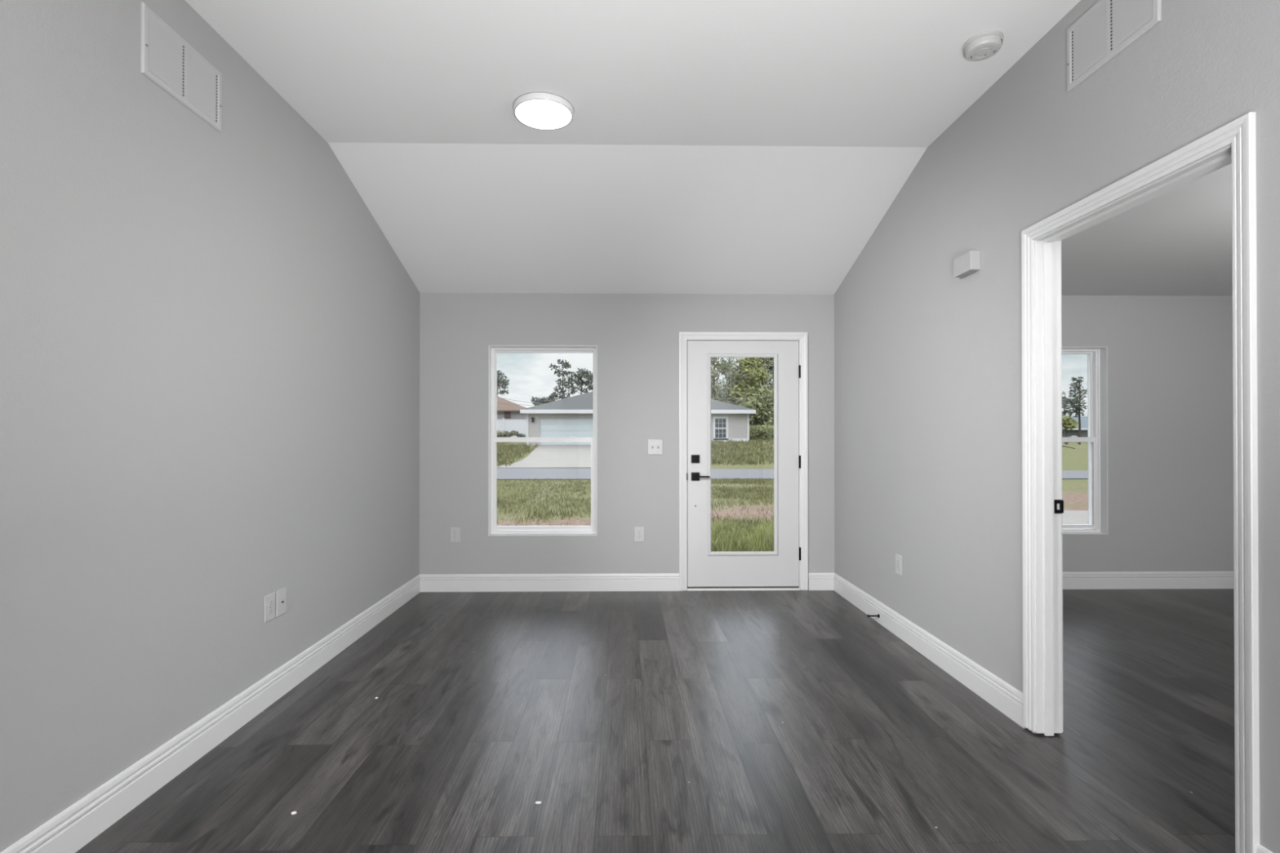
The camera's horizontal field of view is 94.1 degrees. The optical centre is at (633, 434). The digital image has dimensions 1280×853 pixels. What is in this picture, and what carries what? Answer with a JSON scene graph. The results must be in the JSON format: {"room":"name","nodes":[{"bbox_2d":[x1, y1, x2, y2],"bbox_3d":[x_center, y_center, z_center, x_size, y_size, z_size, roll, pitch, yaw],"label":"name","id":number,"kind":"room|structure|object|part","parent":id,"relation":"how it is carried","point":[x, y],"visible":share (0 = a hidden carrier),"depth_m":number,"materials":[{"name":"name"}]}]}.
{"room":"empty living room","nodes":[
{"label":"empty living room","id":0,"kind":"room"},
{"bbox_2d":[0,0,419,852],"bbox_3d":[-1.751,-0.212,-1.082,0.200,2.913,11.890,0,0,-1],"label":"wall","id":1,"kind":"structure","parent":0,"point":[210,338],"depth_m":2.16,"materials":[{"name":"grey paint"}]},
{"bbox_2d":[140,1,222,133],"bbox_3d":[-1.698,-1.372,2.259,0.012,0.246,0.403,0,0,-1],"label":"air vent","id":2,"kind":"object","parent":1,"relation":"in","point":[167,60],"visible":1,"depth_m":2.23,"materials":[{"name":"grey metal"}]},
{"bbox_3d":[-1.698,-1.372,2.167,0.008,0.194,0.168,0,0,-1],"label":"louvre panel","id":3,"kind":"part","parent":2,"relation":"part of","materials":[{"name":"grey metal"}]},
{"bbox_3d":[-1.701,-1.371,2.351,0.008,0.194,0.168,0,0,-1],"label":"louvre panel","id":4,"kind":"part","parent":2,"relation":"part of","materials":[{"name":"grey metal"}]},
{"bbox_2d":[0,573,420,852],"bbox_3d":[-1.644,1.173,-1.088,0.013,0.142,11.890,0,0,-1],"label":"baseboard","id":5,"kind":"structure","parent":1,"relation":"attached to","point":[77,825],"depth_m":2.25,"materials":[{"name":"white paint"}]},
{"bbox_2d":[263,591,275,622],"bbox_3d":[-1.709,0.810,2.801,0.009,0.124,0.082,0,0,-1],"label":"electrical outlet","id":6,"kind":"object","parent":1,"relation":"attached to","point":[269,600],"visible":1,"depth_m":2.79,"materials":[{"name":"white plastic"}]},
{"bbox_2d":[268,608,272,614],"bbox_3d":[-1.707,0.830,2.801,0.004,0.027,0.029,0,0,-1],"label":"receptacle","id":7,"kind":"object","parent":6,"relation":"attached to","point":[270,610],"depth_m":2.80,"materials":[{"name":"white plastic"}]},
{"bbox_2d":[268,600,272,606],"bbox_3d":[-1.707,0.791,2.801,0.004,0.027,0.029,0,0,-1],"label":"receptacle","id":8,"kind":"object","parent":6,"relation":"attached to","point":[270,602],"depth_m":2.80,"materials":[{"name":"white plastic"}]},
{"bbox_2d":[275,586,286,617],"bbox_3d":[-1.708,0.811,2.895,0.014,0.124,0.082,0,0,-1],"label":"cable wall plate","id":9,"kind":"object","parent":1,"relation":"attached to","point":[281,595],"visible":1,"depth_m":2.89,"materials":[{"name":"white plastic"}]},
{"bbox_2d":[75,588,1235,852],"bbox_3d":[2.059,1.344,-1.105,7.818,0.201,12.040,0,0,-1],"label":"floor","id":10,"kind":"structure","parent":0,"point":[736,721],"depth_m":2.44,"materials":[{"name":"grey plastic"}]},
{"bbox_2d":[185,0,1232,296],"bbox_3d":[2.059,-1.606,-1.089,7.818,0.826,12.040,0,0,-1],"label":"ceiling","id":11,"kind":"structure","parent":0,"point":[708,146],"depth_m":3.20,"materials":[{"name":"white paint"}]},
{"bbox_2d":[512,91,573,130],"bbox_3d":[-0.455,-1.630,3.014,0.307,0.033,0.307,0,0,-1],"label":"ceiling light","id":12,"kind":"object","parent":11,"relation":"in","point":[540,110],"visible":1,"depth_m":2.97,"materials":[{"name":"white plastic"}]},
{"bbox_2d":[963,30,1004,61],"bbox_3d":[1.467,-1.626,2.503,0.148,0.048,0.148,0,0,-1],"label":"smoke detector","id":13,"kind":"object","parent":11,"relation":"attached to","point":[982,46],"visible":1,"depth_m":2.47,"materials":[{"name":"white plastic"}]},
{"bbox_2d":[419,293,1233,573],"bbox_3d":[1.961,0.134,5.026,7.818,2.787,0.210,0,0,-1],"label":"wall","id":14,"kind":"structure","parent":0,"point":[1171,440],"depth_m":4.90,"materials":[{"name":"grey paint"}]},
{"bbox_2d":[449,527,460,542],"bbox_3d":[-1.455,0.814,4.859,0.082,0.124,0.009,0,0,-1],"label":"electrical outlet","id":15,"kind":"object","parent":14,"relation":"attached to","point":[455,532],"visible":1,"depth_m":4.86,"materials":[{"name":"white plastic"}]},
{"bbox_2d":[488,345,596,536],"bbox_3d":[-0.744,0.047,4.958,0.887,1.556,0.167,0,0,-1],"label":"window","id":16,"kind":"structure","parent":14,"relation":"in","point":[494,530],"depth_m":4.95,"materials":[{"name":"white paint"}]},
{"bbox_3d":[-0.744,0.405,4.974,0.843,0.772,0.034,0,0,-1],"label":"sash","id":17,"kind":"part","parent":16,"relation":"part of","materials":[{"name":"white plastic"}]},
{"bbox_3d":[-0.745,-0.325,5.013,0.843,0.760,0.028,0,0,-1],"label":"sash","id":18,"kind":"part","parent":16,"relation":"part of","materials":[{"name":"white plastic"}]},
{"bbox_2d":[419,573,679,591],"bbox_3d":[-0.684,1.205,4.867,2.125,0.142,0.013,0,0,-1],"label":"baseboard","id":19,"kind":"structure","parent":14,"relation":"attached to","point":[615,581],"depth_m":4.86,"materials":[{"name":"white paint"}]},
{"bbox_2d":[634,526,644,542],"bbox_3d":[0.047,0.814,4.883,0.082,0.124,0.009,0,0,-1],"label":"electrical outlet","id":20,"kind":"object","parent":14,"relation":"attached to","point":[638,531],"visible":1,"depth_m":4.88,"materials":[{"name":"white plastic"}]},
{"bbox_2d":[648,439,662,454],"bbox_3d":[0.178,0.098,4.884,0.122,0.124,0.018,0,0,-1],"label":"light switch","id":21,"kind":"object","parent":14,"relation":"attached to","point":[655,446],"visible":1,"depth_m":4.89,"materials":[{"name":"white plastic"}]},
{"bbox_2d":[679,331,808,591],"bbox_3d":[0.902,0.216,4.993,1.058,2.122,0.302,0,0,-1],"label":"door","id":22,"kind":"structure","parent":14,"relation":"in","point":[785,567],"depth_m":4.90,"materials":[{"name":"white paint"}]},
{"bbox_3d":[0.558,0.340,4.863,0.124,0.020,0.054,0,0,-1],"label":"lever","id":23,"kind":"part","parent":22,"relation":"part of","materials":[{"name":"black metal"}]},
{"bbox_3d":[0.898,0.161,4.904,0.588,1.665,0.017,0,0,-1],"label":"glass frame","id":24,"kind":"part","parent":22,"relation":"part of","materials":[{"name":"white paint"}]},
{"bbox_2d":[808,573,834,590],"bbox_3d":[1.548,1.206,4.902,0.217,0.142,0.013,0,0,-1],"label":"baseboard","id":25,"kind":"structure","parent":14,"relation":"attached to","point":[816,581],"depth_m":4.90,"materials":[{"name":"white paint"}]},
{"bbox_2d":[1062,346,1108,534],"bbox_3d":[3.494,0.047,5.026,0.887,1.556,0.167,0,0,-1],"label":"window","id":26,"kind":"structure","parent":14,"relation":"in","point":[1097,439],"depth_m":5.02,"materials":[{"name":"white paint"}]},
{"bbox_3d":[3.493,-0.325,5.080,0.843,0.760,0.028,0,0,-1],"label":"sash","id":27,"kind":"part","parent":26,"relation":"part of","materials":[{"name":"white plastic"}]},
{"bbox_3d":[3.493,0.405,5.041,0.843,0.772,0.034,0,0,-1],"label":"sash","id":28,"kind":"part","parent":26,"relation":"part of","materials":[{"name":"white plastic"}]},
{"bbox_2d":[1062,571,1233,589],"bbox_3d":[3.717,1.206,4.937,3.908,0.142,0.013,0,0,-1],"label":"baseboard","id":29,"kind":"structure","parent":14,"relation":"attached to","point":[1071,580],"depth_m":4.94,"materials":[{"name":"white paint"}]},
{"bbox_2d":[834,0,1279,852],"bbox_3d":[1.805,-0.212,-1.025,0.107,2.913,11.890,0,0,-1],"label":"wall","id":30,"kind":"structure","parent":0,"point":[928,360],"depth_m":2.81,"materials":[{"name":"grey paint"}]},
{"bbox_2d":[895,553,902,576],"bbox_3d":[1.671,0.818,3.758,0.009,0.124,0.082,0,0,-1],"label":"electrical outlet","id":31,"kind":"object","parent":30,"relation":"attached to","point":[898,557],"visible":1,"depth_m":3.75,"materials":[{"name":"white plastic"}]},
{"bbox_2d":[833,573,1026,728],"bbox_3d":[1.669,1.199,3.739,0.013,0.142,2.343,0,0,-1],"label":"baseboard","id":32,"kind":"structure","parent":30,"relation":"attached to","point":[996,691],"depth_m":3.23,"materials":[{"name":"white paint"}]},
{"bbox_2d":[866,613,879,617],"bbox_3d":[1.619,1.222,4.025,0.081,0.026,0.026,0,0,-1],"label":"stopper","id":33,"kind":"object","parent":32,"relation":"attached to","point":[877,615],"visible":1,"depth_m":4.02,"materials":[{"name":"black metal"}]},
{"bbox_2d":[953,250,980,277],"bbox_3d":[1.663,-0.851,2.975,0.050,0.094,0.150,0,0,-1],"label":"door chime","id":34,"kind":"object","parent":30,"relation":"attached to","point":[969,263],"visible":1,"depth_m":2.94,"materials":[{"name":"grey paint"}]},
{"bbox_2d":[1066,0,1161,93],"bbox_3d":[1.695,-1.460,2.126,0.012,0.248,0.402,0,0,-1],"label":"air vent","id":35,"kind":"object","parent":30,"relation":"in","point":[1108,27],"visible":1,"depth_m":2.15,"materials":[{"name":"grey metal"}]},
{"bbox_3d":[1.695,-1.460,2.218,0.008,0.196,0.167,0,0,-1],"label":"louvre panel","id":36,"kind":"part","parent":35,"relation":"part of","materials":[{"name":"grey metal"}]},
{"bbox_3d":[1.698,-1.461,2.035,0.008,0.196,0.167,0,0,-1],"label":"louvre panel","id":37,"kind":"part","parent":35,"relation":"part of","materials":[{"name":"grey metal"}]},
{"bbox_2d":[1021,111,1259,852],"bbox_3d":[1.755,0.186,2.103,0.142,2.142,0.942,0,0,-1],"label":"door frame","id":38,"kind":"structure","parent":30,"relation":"attached to","point":[1233,143],"depth_m":2.07,"materials":[{"name":"white paint"}]},
{"bbox_3d":[1.791,0.302,2.509,0.037,0.058,0.006,0,0,-1],"label":"strike plate","id":39,"kind":"part","parent":38,"relation":"part of","materials":[{"name":"black metal"}]},
{"bbox_3d":[1.817,0.182,2.104,0.018,2.134,0.942,0,0,-1],"label":"casing","id":40,"kind":"part","parent":38,"relation":"part of","materials":[{"name":"white paint"}]},
{"bbox_2d":[1256,844,1273,852],"bbox_3d":[1.771,1.165,-2.676,0.013,0.142,8.605,0,0,-1],"label":"baseboard","id":41,"kind":"structure","parent":30,"relation":"attached to","point":[1260,849],"depth_m":1.61,"materials":[{"name":"white paint"}]},
{"label":"outside","id":42,"kind":"structure","parent":0,"visible":0},
{"bbox_2d":[497,439,1088,528],"bbox_3d":[25.710,0.867,65.216,193.500,2.370,119.400,0,0,-1],"label":"lawn","id":43,"kind":"structure","parent":42,"point":[1074,491],"depth_m":16.60,"materials":[{"name":"green plant"}]},
{"bbox_2d":[497,369,509,396],"bbox_3d":[-21.610,-5.008,96.023,3.752,10.961,4.516,0,0,-1],"label":"pine tree","id":44,"kind":"object","parent":43,"relation":"on","point":[499,380],"visible":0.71,"depth_m":95.98,"materials":[{"name":"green plant"}]},
{"bbox_2d":[497,430,511,437],"bbox_3d":[-12.999,0.090,58.806,1.864,1.102,1.654,0,0,-1],"label":"shrub","id":45,"kind":"object","parent":43,"relation":"on","point":[505,433],"visible":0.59,"depth_m":58.52,"materials":[{"name":"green plant"}]},
{"bbox_2d":[497,396,526,419],"bbox_3d":[-20.469,-2.228,79.171,15.000,5.811,10.250,0,0,-1],"label":"house","id":46,"kind":"structure","parent":43,"relation":"on","point":[508,411],"depth_m":74.79,"materials":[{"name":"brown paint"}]},
{"bbox_2d":[497,417,526,437],"bbox_3d":[-16.724,-0.567,60.744,12.500,2.290,0.180,0,0,-1],"label":"fence","id":47,"kind":"object","parent":43,"relation":"on","point":[519,425],"visible":0.16,"depth_m":60.82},
{"bbox_3d":[-13.274,-0.567,60.799,0.180,2.290,0.180,0,0,-1],"label":"post","id":48,"kind":"part","parent":47,"relation":"part of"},
{"bbox_2d":[507,430,519,437],"bbox_3d":[-11.960,0.106,59.447,1.578,1.139,1.642,0,0,-1],"label":"shrub","id":49,"kind":"object","parent":43,"relation":"on","point":[511,433],"visible":0.56,"depth_m":59.08,"materials":[{"name":"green plant"}]},
{"bbox_2d":[515,433,526,437],"bbox_3d":[-11.135,0.209,59.278,1.296,0.825,0.905,0,0,-1],"label":"shrub","id":50,"kind":"object","parent":43,"relation":"on","point":[522,435],"visible":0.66,"depth_m":59.15,"materials":[{"name":"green plant"}]},
{"bbox_2d":[530,394,556,405],"bbox_3d":[-12.078,-2.571,79.853,3.497,5.918,3.720,0,0,-1],"label":"pine tree","id":51,"kind":"object","parent":43,"relation":"on","point":[543,400],"visible":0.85,"depth_m":79.01,"materials":[{"name":"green plant"}]},
{"bbox_2d":[548,359,579,399],"bbox_3d":[-10.019,-5.309,86.059,4.595,11.459,4.153,0,0,-1],"label":"pine tree","id":52,"kind":"object","parent":43,"relation":"on","point":[566,364],"visible":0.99,"depth_m":85.75,"materials":[{"name":"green plant"}]},
{"bbox_2d":[567,368,592,394],"bbox_3d":[-7.831,-4.781,89.937,4.643,10.434,4.381,0,0,-1],"label":"pine tree","id":53,"kind":"object","parent":43,"relation":"on","point":[584,373],"visible":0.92,"depth_m":89.84,"materials":[{"name":"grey plant"}]},
{"bbox_2d":[497,476,773,551],"bbox_3d":[-0.222,1.598,15.427,14.541,0.350,17.035,0,0,-1],"label":"grass","id":54,"kind":"structure","parent":43,"relation":"on","point":[762,490],"depth_m":15.22,"materials":[{"name":"green plant"}]},
{"bbox_2d":[497,437,773,466],"bbox_3d":[0.400,0.853,45.754,32.417,2.168,24.753,0,0,-1],"label":"grass","id":55,"kind":"structure","parent":43,"relation":"on","point":[723,447],"depth_m":39.24,"materials":[{"name":"green plant"}]},
{"bbox_2d":[520,391,755,445],"bbox_3d":[0.265,-1.445,52.205,18.240,5.154,12.230,0,0,-1],"label":"house","id":56,"kind":"structure","parent":43,"relation":"on","point":[567,417],"depth_m":46.61,"materials":[{"name":"grey paint"}]},
{"bbox_2d":[711,357,729,402],"bbox_3d":[8.746,-5.558,66.210,4.768,11.537,4.240,0,0,-1],"label":"tree","id":57,"kind":"object","parent":43,"relation":"on","point":[725,368],"visible":0.27,"depth_m":66.06,"materials":[{"name":"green plant"}]},
{"bbox_2d":[715,380,735,404],"bbox_3d":[12.683,-3.742,84.028,6.342,8.079,4.888,0,0,-1],"label":"tree","id":58,"kind":"object","parent":43,"relation":"on","point":[721,395],"visible":0.05,"depth_m":83.38,"materials":[{"name":"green plant"}]},
{"bbox_2d":[715,363,746,404],"bbox_3d":[11.915,-3.851,68.157,5.492,8.715,4.370,0,0,-1],"label":"tree","id":59,"kind":"object","parent":43,"relation":"on","point":[731,401],"visible":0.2,"depth_m":67.95,"materials":[{"name":"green plant"}]},
{"bbox_2d":[716,357,748,401],"bbox_3d":[11.976,-5.348,72.342,4.482,10.900,4.120,0,0,-1],"label":"tree","id":60,"kind":"object","parent":43,"relation":"on","point":[730,363],"visible":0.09,"depth_m":72.17,"materials":[{"name":"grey plant"}]},
{"bbox_2d":[711,518,773,551],"bbox_3d":[1.727,1.435,8.525,1.882,0.268,2.539,0,0,6],"label":"grass","id":61,"kind":"structure","parent":43,"relation":"on","point":[724,530],"depth_m":8.17,"materials":[{"name":"green plant"}]},
{"bbox_2d":[728,357,773,398],"bbox_3d":[12.690,-4.837,64.335,5.293,11.681,4.563,0,0,-1],"label":"tree","id":62,"kind":"object","parent":43,"relation":"on","point":[740,374],"visible":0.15,"depth_m":63.97,"materials":[{"name":"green plant"}]},
{"bbox_2d":[729,357,773,401],"bbox_3d":[13.218,-4.688,62.480,6.419,11.386,4.752,0,0,-1],"label":"tree","id":63,"kind":"object","parent":43,"relation":"on","point":[753,380],"visible":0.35,"depth_m":61.87,"materials":[{"name":"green plant"}]},
{"bbox_2d":[734,391,772,426],"bbox_3d":[12.104,-1.680,58.385,4.716,5.581,3.942,0,0,-1],"label":"tree","id":64,"kind":"object","parent":43,"relation":"on","point":[740,399],"visible":0.19,"depth_m":57.57,"materials":[{"name":"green plant"}]},
{"bbox_2d":[737,382,773,426],"bbox_3d":[12.626,-1.835,57.275,5.636,6.841,4.639,0,0,-1],"label":"tree","id":65,"kind":"object","parent":43,"relation":"on","point":[766,411],"visible":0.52,"depth_m":56.42,"materials":[{"name":"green plant"}]},
{"bbox_2d":[746,360,773,395],"bbox_3d":[18.341,-5.051,84.395,6.928,11.771,5.636,0,0,-1],"label":"tree","id":66,"kind":"object","parent":43,"relation":"on","point":[760,361],"visible":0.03,"depth_m":84.09,"materials":[{"name":"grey plant"}]},
{"bbox_2d":[749,424,773,439],"bbox_3d":[10.860,-0.117,50.322,2.790,1.601,2.325,0,0,23],"label":"shrub","id":67,"kind":"object","parent":43,"relation":"on","point":[760,433],"visible":0.8,"depth_m":50.04,"materials":[{"name":"green plant"}]},
{"bbox_2d":[752,424,773,438],"bbox_3d":[11.573,-0.170,51.164,2.754,1.596,2.843,0,0,-1],"label":"shrub","id":68,"kind":"object","parent":43,"relation":"on","point":[765,424],"visible":0.12,"depth_m":50.80,"materials":[{"name":"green plant"}]},
{"bbox_2d":[759,357,773,395],"bbox_3d":[15.591,-5.311,66.431,5.946,12.933,4.781,0,0,-1],"label":"tree","id":69,"kind":"object","parent":43,"relation":"on","point":[771,358],"visible":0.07,"depth_m":66.21,"materials":[{"name":"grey plant"}]},
{"bbox_2d":[764,364,773,395],"bbox_3d":[16.602,-4.913,64.192,6.017,11.263,4.568,0,0,-1],"label":"tree","id":70,"kind":"object","parent":43,"relation":"on","point":[772,365],"visible":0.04,"depth_m":64.48,"materials":[{"name":"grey plant"}]},
{"bbox_2d":[1062,391,1075,444],"bbox_3d":[56.598,-2.192,78.687,4.989,7.350,2.607,0,0,-32],"label":"pine tree","id":71,"kind":"object","parent":43,"relation":"on","point":[1064,412],"visible":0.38,"depth_m":78.89,"materials":[{"name":"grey plant"}]},
{"bbox_2d":[1062,415,1078,444],"bbox_3d":[51.271,-0.476,70.631,2.157,3.810,2.897,0,0,-1],"label":"tree","id":72,"kind":"object","parent":43,"relation":"on","point":[1067,422],"visible":0.84,"depth_m":70.14,"materials":[{"name":"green plant"}]},
{"bbox_2d":[1062,416,1088,437],"bbox_3d":[84.222,-0.718,111.842,31.600,5.544,12.650,0,0,-1],"label":"house","id":73,"kind":"structure","parent":43,"relation":"on","point":[1084,433],"depth_m":106.30,"materials":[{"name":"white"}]},
{"bbox_2d":[1064,376,1087,444],"bbox_3d":[52.620,-2.832,70.912,2.341,8.528,3.521,0,0,37],"label":"pine tree","id":74,"kind":"object","parent":43,"relation":"on","point":[1077,400],"visible":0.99,"depth_m":70.79,"materials":[{"name":"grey plant"}]},
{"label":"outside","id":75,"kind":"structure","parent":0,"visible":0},
{"bbox_2d":[497,467,1088,479],"bbox_3d":[7.490,1.847,31.914,156.000,0.030,15.600,0,0,-1],"label":"street","id":76,"kind":"structure","parent":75,"point":[523,473],"depth_m":27.73,"materials":[{"name":"grey asphalt"}]},
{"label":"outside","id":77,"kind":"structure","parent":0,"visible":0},
{"bbox_2d":[497,444,591,468],"bbox_3d":[-4.836,1.363,39.721,10.800,1.202,13.600,0,0,-1],"label":"driveway","id":78,"kind":"structure","parent":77,"point":[544,456],"depth_m":37.47,"materials":[{"name":"concrete"}]},
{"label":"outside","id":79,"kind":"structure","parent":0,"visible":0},
{"bbox_2d":[1062,510,1088,524],"bbox_3d":[9.457,1.570,9.019,6.000,0.202,7.450,0,0,-1],"label":"walkway","id":80,"kind":"structure","parent":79,"point":[1068,517],"depth_m":11.27,"materials":[{"name":"concrete"}]}
]}

